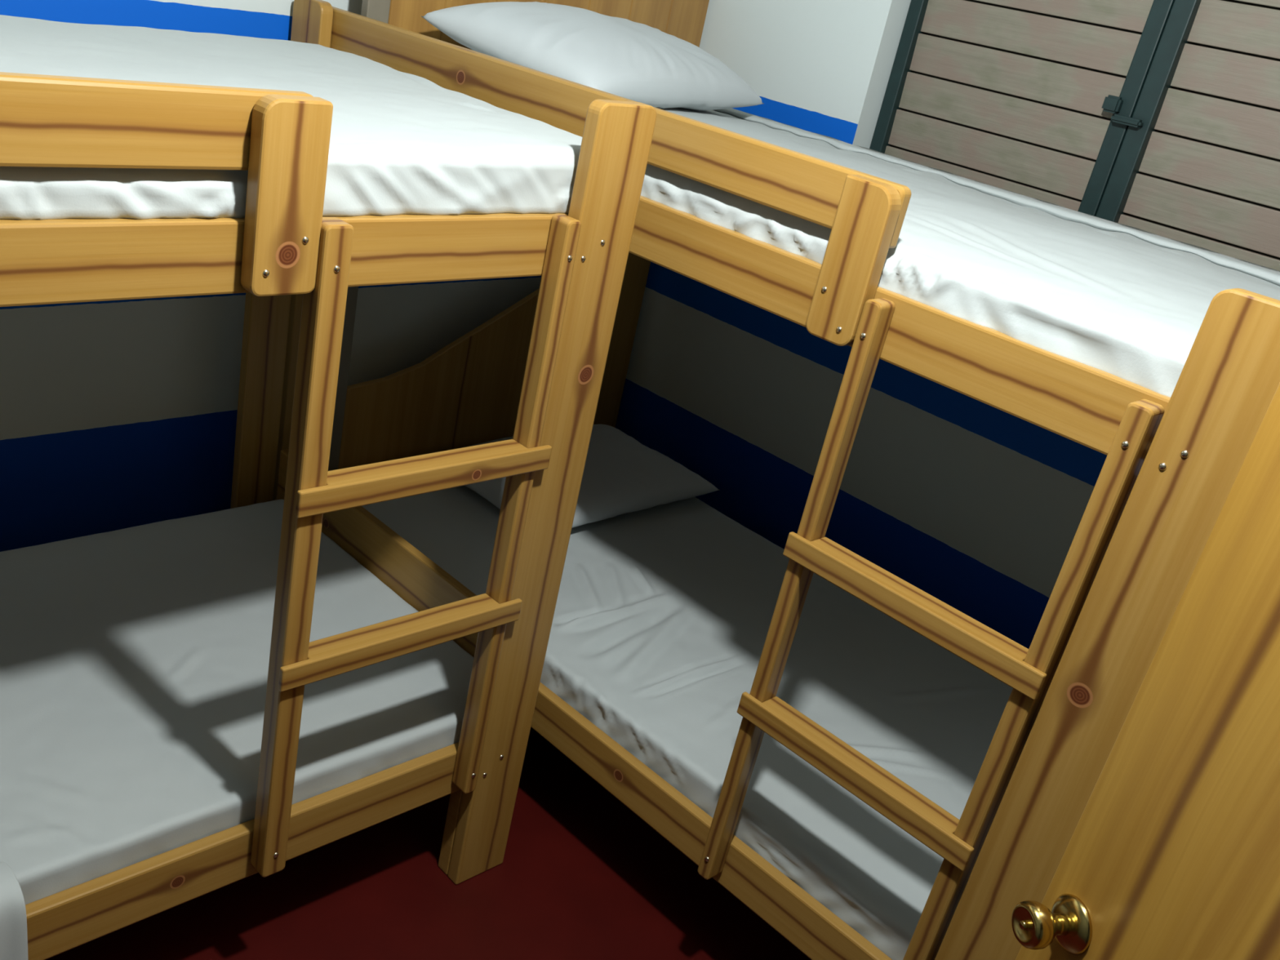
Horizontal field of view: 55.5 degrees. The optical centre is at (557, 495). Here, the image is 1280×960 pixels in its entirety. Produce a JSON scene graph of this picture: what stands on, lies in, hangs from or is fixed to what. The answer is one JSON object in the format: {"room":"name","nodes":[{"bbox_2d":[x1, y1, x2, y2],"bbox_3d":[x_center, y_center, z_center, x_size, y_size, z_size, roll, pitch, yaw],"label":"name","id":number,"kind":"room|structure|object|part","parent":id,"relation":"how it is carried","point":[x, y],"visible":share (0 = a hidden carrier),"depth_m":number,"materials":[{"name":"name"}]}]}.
{"room":"dormitory","nodes":[
{"label":"dormitory","id":0,"kind":"room"},
{"bbox_2d":[0,0,541,551],"bbox_3d":[-0.912,-0.853,2.470,3.760,2.500,0.100,-12,34,-41],"label":"wall","id":1,"kind":"structure","parent":0,"point":[115,415],"depth_m":2.76,"materials":[{"name":"paint"}]},
{"bbox_2d":[45,727,811,959],"bbox_3d":[0.201,1.159,1.761,3.810,0.100,4.150,-12,34,-41],"label":"floor","id":2,"kind":"structure","parent":0,"point":[580,876],"depth_m":2.32,"materials":[{"name":"red carpet"}]},
{"bbox_2d":[0,71,656,959],"bbox_3d":[-1.041,0.021,1.781,2.080,1.473,1.070,-12,34,-41],"label":"bunk bed","id":3,"kind":"object","parent":2,"relation":"on","point":[283,246],"visible":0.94,"depth_m":1.79,"materials":[{"name":"brown wood"}]},
{"bbox_3d":[-0.838,-0.328,1.007,1.454,0.092,0.025,-12,34,-41],"label":"guard rail","id":4,"kind":"part","parent":3,"relation":"part of","materials":[{"name":"brown wood"}]},
{"bbox_2d":[0,498,474,959],"bbox_3d":[-1.094,0.454,1.968,2.006,0.232,0.961,-12,34,-41],"label":"mattress","id":5,"kind":"object","parent":3,"relation":"on","point":[135,660],"visible":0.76,"depth_m":2.16,"materials":[{"name":"white fabric"}]},
{"bbox_3d":[-0.835,0.648,1.670,2.012,0.100,0.025,-12,34,-41],"label":"rail","id":6,"kind":"part","parent":3,"relation":"part of","materials":[{"name":"brown wood"}]},
{"bbox_3d":[-0.676,-0.295,2.778,0.100,1.330,0.030,-12,34,-41],"label":"post","id":7,"kind":"part","parent":3,"relation":"part of","materials":[{"name":"brown wood"}]},
{"bbox_3d":[-0.659,-0.238,1.255,2.012,0.092,0.025,-12,34,-41],"label":"rail","id":8,"kind":"part","parent":3,"relation":"part of","materials":[{"name":"brown wood"}]},
{"bbox_2d":[0,14,582,219],"bbox_3d":[-0.924,-0.495,1.544,2.038,0.159,0.942,-12,34,-41],"label":"mattress","id":9,"kind":"object","parent":3,"relation":"on","point":[401,143],"visible":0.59,"depth_m":1.74,"materials":[{"name":"white fabric"}]},
{"bbox_3d":[-0.377,0.129,1.743,0.043,1.064,0.041,-12,34,-41],"label":"ladder rail","id":10,"kind":"part","parent":3,"relation":"part of","materials":[{"name":"brown wood"}]},
{"bbox_3d":[-0.080,0.063,2.009,0.028,1.064,0.041,-12,34,-41],"label":"ladder rail","id":11,"kind":"part","parent":3,"relation":"part of","materials":[{"name":"brown wood"}]},
{"bbox_3d":[-0.032,0.081,2.078,0.120,1.473,0.030,-12,34,-41],"label":"post","id":12,"kind":"part","parent":3,"relation":"part of","materials":[{"name":"brown wood"}]},
{"bbox_2d":[273,0,1279,959],"bbox_3d":[0.442,-0.149,2.594,1.212,1.620,2.089,-13,34,-42],"label":"bunk bed","id":13,"kind":"object","parent":2,"relation":"on","point":[1171,465],"visible":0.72,"depth_m":1.75,"materials":[{"name":"brown wood"}]},
{"bbox_3d":[-0.643,-0.397,2.857,0.030,1.459,0.113,-13,34,-42],"label":"post","id":14,"kind":"part","parent":13,"relation":"part of","materials":[{"name":"brown wood"}]},
{"bbox_3d":[-0.143,-0.408,3.294,1.022,0.988,0.020,-13,34,-42],"label":"headboard panel","id":15,"kind":"part","parent":13,"relation":"part of","materials":[{"name":"brown wood"}]},
{"bbox_3d":[-0.004,-1.091,2.979,1.030,0.420,0.022,-13,34,-42],"label":"headboard panel","id":16,"kind":"part","parent":13,"relation":"part of","materials":[{"name":"brown wood"}]},
{"bbox_3d":[-0.028,-0.705,2.153,0.025,0.086,1.520,-13,34,-42],"label":"guard rail","id":17,"kind":"part","parent":13,"relation":"part of","materials":[{"name":"brown wood"}]},
{"bbox_2d":[362,435,1013,959],"bbox_3d":[0.338,0.322,2.722,0.923,0.146,1.922,-13,34,-42],"label":"mattress","id":18,"kind":"object","parent":13,"relation":"on","point":[663,615],"visible":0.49,"depth_m":2.50,"materials":[{"name":"white fabric"}]},
{"bbox_2d":[464,423,719,527],"bbox_3d":[0.047,-0.063,3.152,0.660,0.098,0.450,-13,34,-42],"label":"pillow","id":19,"kind":"object","parent":18,"relation":"on","point":[621,474],"visible":0.44,"depth_m":3.10,"materials":[{"name":"white fabric"}]},
{"bbox_3d":[-0.079,0.403,2.489,0.025,0.093,1.932,-13,34,-42],"label":"rail","id":20,"kind":"part","parent":13,"relation":"part of","materials":[{"name":"brown wood"}]},
{"bbox_3d":[0.359,0.196,1.908,0.041,1.050,0.028,-13,34,-42],"label":"ladder rail","id":21,"kind":"part","parent":13,"relation":"part of","materials":[{"name":"brown wood"}]},
{"bbox_3d":[0.097,-0.480,2.074,0.025,0.094,1.932,-13,34,-42],"label":"rail","id":22,"kind":"part","parent":13,"relation":"part of","materials":[{"name":"brown wood"}]},
{"bbox_2d":[640,107,1279,397],"bbox_3d":[0.522,-0.564,2.316,0.984,0.136,1.950,-13,34,-42],"label":"mattress","id":23,"kind":"object","parent":13,"relation":"on","point":[1131,304],"visible":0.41,"depth_m":1.84,"materials":[{"name":"white fabric"}]},
{"bbox_2d":[421,1,763,110],"bbox_3d":[0.108,-0.990,2.725,0.466,0.173,0.741,26,28,28],"label":"pillow","id":24,"kind":"object","parent":23,"relation":"on","point":[624,58],"visible":0.87,"depth_m":2.52,"materials":[{"name":"white fabric"}]},
{"bbox_3d":[0.615,0.358,1.670,0.041,1.050,0.032,-13,34,-42],"label":"ladder rail","id":25,"kind":"part","parent":13,"relation":"part of","materials":[{"name":"brown wood"}]},
{"bbox_3d":[0.666,0.434,1.641,0.030,1.456,0.123,-13,34,-42],"label":"post","id":26,"kind":"part","parent":13,"relation":"part of","materials":[{"name":"brown wood"}]},
{"bbox_2d":[615,0,1106,648],"bbox_3d":[1.649,-0.250,2.267,0.120,2.500,4.049,-13,34,-42],"label":"wall","id":27,"kind":"structure","parent":0,"point":[980,507],"depth_m":3.11,"materials":[{"name":"paint"}]},
{"bbox_2d":[869,0,1279,271],"bbox_3d":[1.347,-0.884,2.471,0.072,0.948,1.475,-13,34,-42],"label":"window","id":28,"kind":"structure","parent":27,"relation":"in","point":[1161,117],"depth_m":2.65,"materials":[{"name":"teal paint"}]},
{"bbox_3d":[0.875,-1.175,2.930,0.040,0.916,0.036,-13,34,-42],"label":"frame","id":29,"kind":"part","parent":28,"relation":"part of","materials":[{"name":"teal paint"}]},
{"bbox_3d":[1.003,-0.733,2.911,0.015,0.086,0.536,-13,34,-42],"label":"louvre blade","id":30,"kind":"part","parent":28,"relation":"part of","materials":[{"name":"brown wood"}]},
{"bbox_3d":[1.019,-0.813,2.873,0.015,0.086,0.536,-13,34,-42],"label":"louvre blade","id":31,"kind":"part","parent":28,"relation":"part of","materials":[{"name":"brown wood"}]},
{"bbox_3d":[1.035,-0.893,2.835,0.015,0.086,0.536,-13,34,-42],"label":"louvre blade","id":32,"kind":"part","parent":28,"relation":"part of","materials":[{"name":"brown wood"}]},
{"bbox_3d":[1.051,-0.973,2.798,0.015,0.086,0.536,-13,34,-42],"label":"louvre blade","id":33,"kind":"part","parent":28,"relation":"part of","materials":[{"name":"brown wood"}]},
{"bbox_3d":[1.067,-1.054,2.761,0.015,0.086,0.536,-13,34,-42],"label":"louvre blade","id":34,"kind":"part","parent":28,"relation":"part of","materials":[{"name":"brown wood"}]},
{"bbox_3d":[1.083,-1.134,2.723,0.015,0.086,0.536,-13,34,-42],"label":"louvre blade","id":35,"kind":"part","parent":28,"relation":"part of","materials":[{"name":"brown wood"}]},
{"bbox_3d":[1.498,-0.418,2.450,0.015,0.086,0.784,-13,34,-42],"label":"louvre blade","id":36,"kind":"part","parent":28,"relation":"part of","materials":[{"name":"brown wood"}]},
{"bbox_3d":[1.516,-0.499,2.413,0.015,0.086,0.784,-13,34,-42],"label":"louvre blade","id":37,"kind":"part","parent":28,"relation":"part of","materials":[{"name":"brown wood"}]},
{"bbox_3d":[1.531,-0.579,2.376,0.015,0.086,0.784,-13,34,-42],"label":"louvre blade","id":38,"kind":"part","parent":28,"relation":"part of","materials":[{"name":"brown wood"}]},
{"bbox_3d":[1.547,-0.659,2.337,0.015,0.086,0.784,-13,34,-42],"label":"louvre blade","id":39,"kind":"part","parent":28,"relation":"part of","materials":[{"name":"brown wood"}]},
{"bbox_3d":[1.562,-0.739,2.300,0.015,0.086,0.784,-13,34,-42],"label":"louvre blade","id":40,"kind":"part","parent":28,"relation":"part of","materials":[{"name":"brown wood"}]},
{"bbox_3d":[1.578,-0.819,2.262,0.015,0.086,0.784,-13,34,-42],"label":"louvre blade","id":41,"kind":"part","parent":28,"relation":"part of","materials":[{"name":"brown wood"}]},
{"bbox_3d":[1.594,-0.900,2.225,0.015,0.086,0.784,-13,34,-42],"label":"louvre blade","id":42,"kind":"part","parent":28,"relation":"part of","materials":[{"name":"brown wood"}]},
{"bbox_3d":[1.018,0.396,0.622,3.560,2.500,0.100,-12,34,-41],"label":"wall","id":43,"kind":"structure","parent":0,"visible":0},
{"bbox_2d":[1011,382,1279,959],"bbox_3d":[0.689,0.417,1.008,0.104,2.000,0.760,4,26,-15],"label":"door","id":44,"kind":"structure","parent":43,"relation":"in","point":[1173,851],"depth_m":1.24,"materials":[{"name":"brown wood"}]},
{"bbox_3d":[0.559,0.493,1.390,0.056,0.053,0.053,4,26,-15],"label":"knob","id":45,"kind":"part","parent":44,"relation":"part of","materials":[{"name":"gold metal"}]}
]}

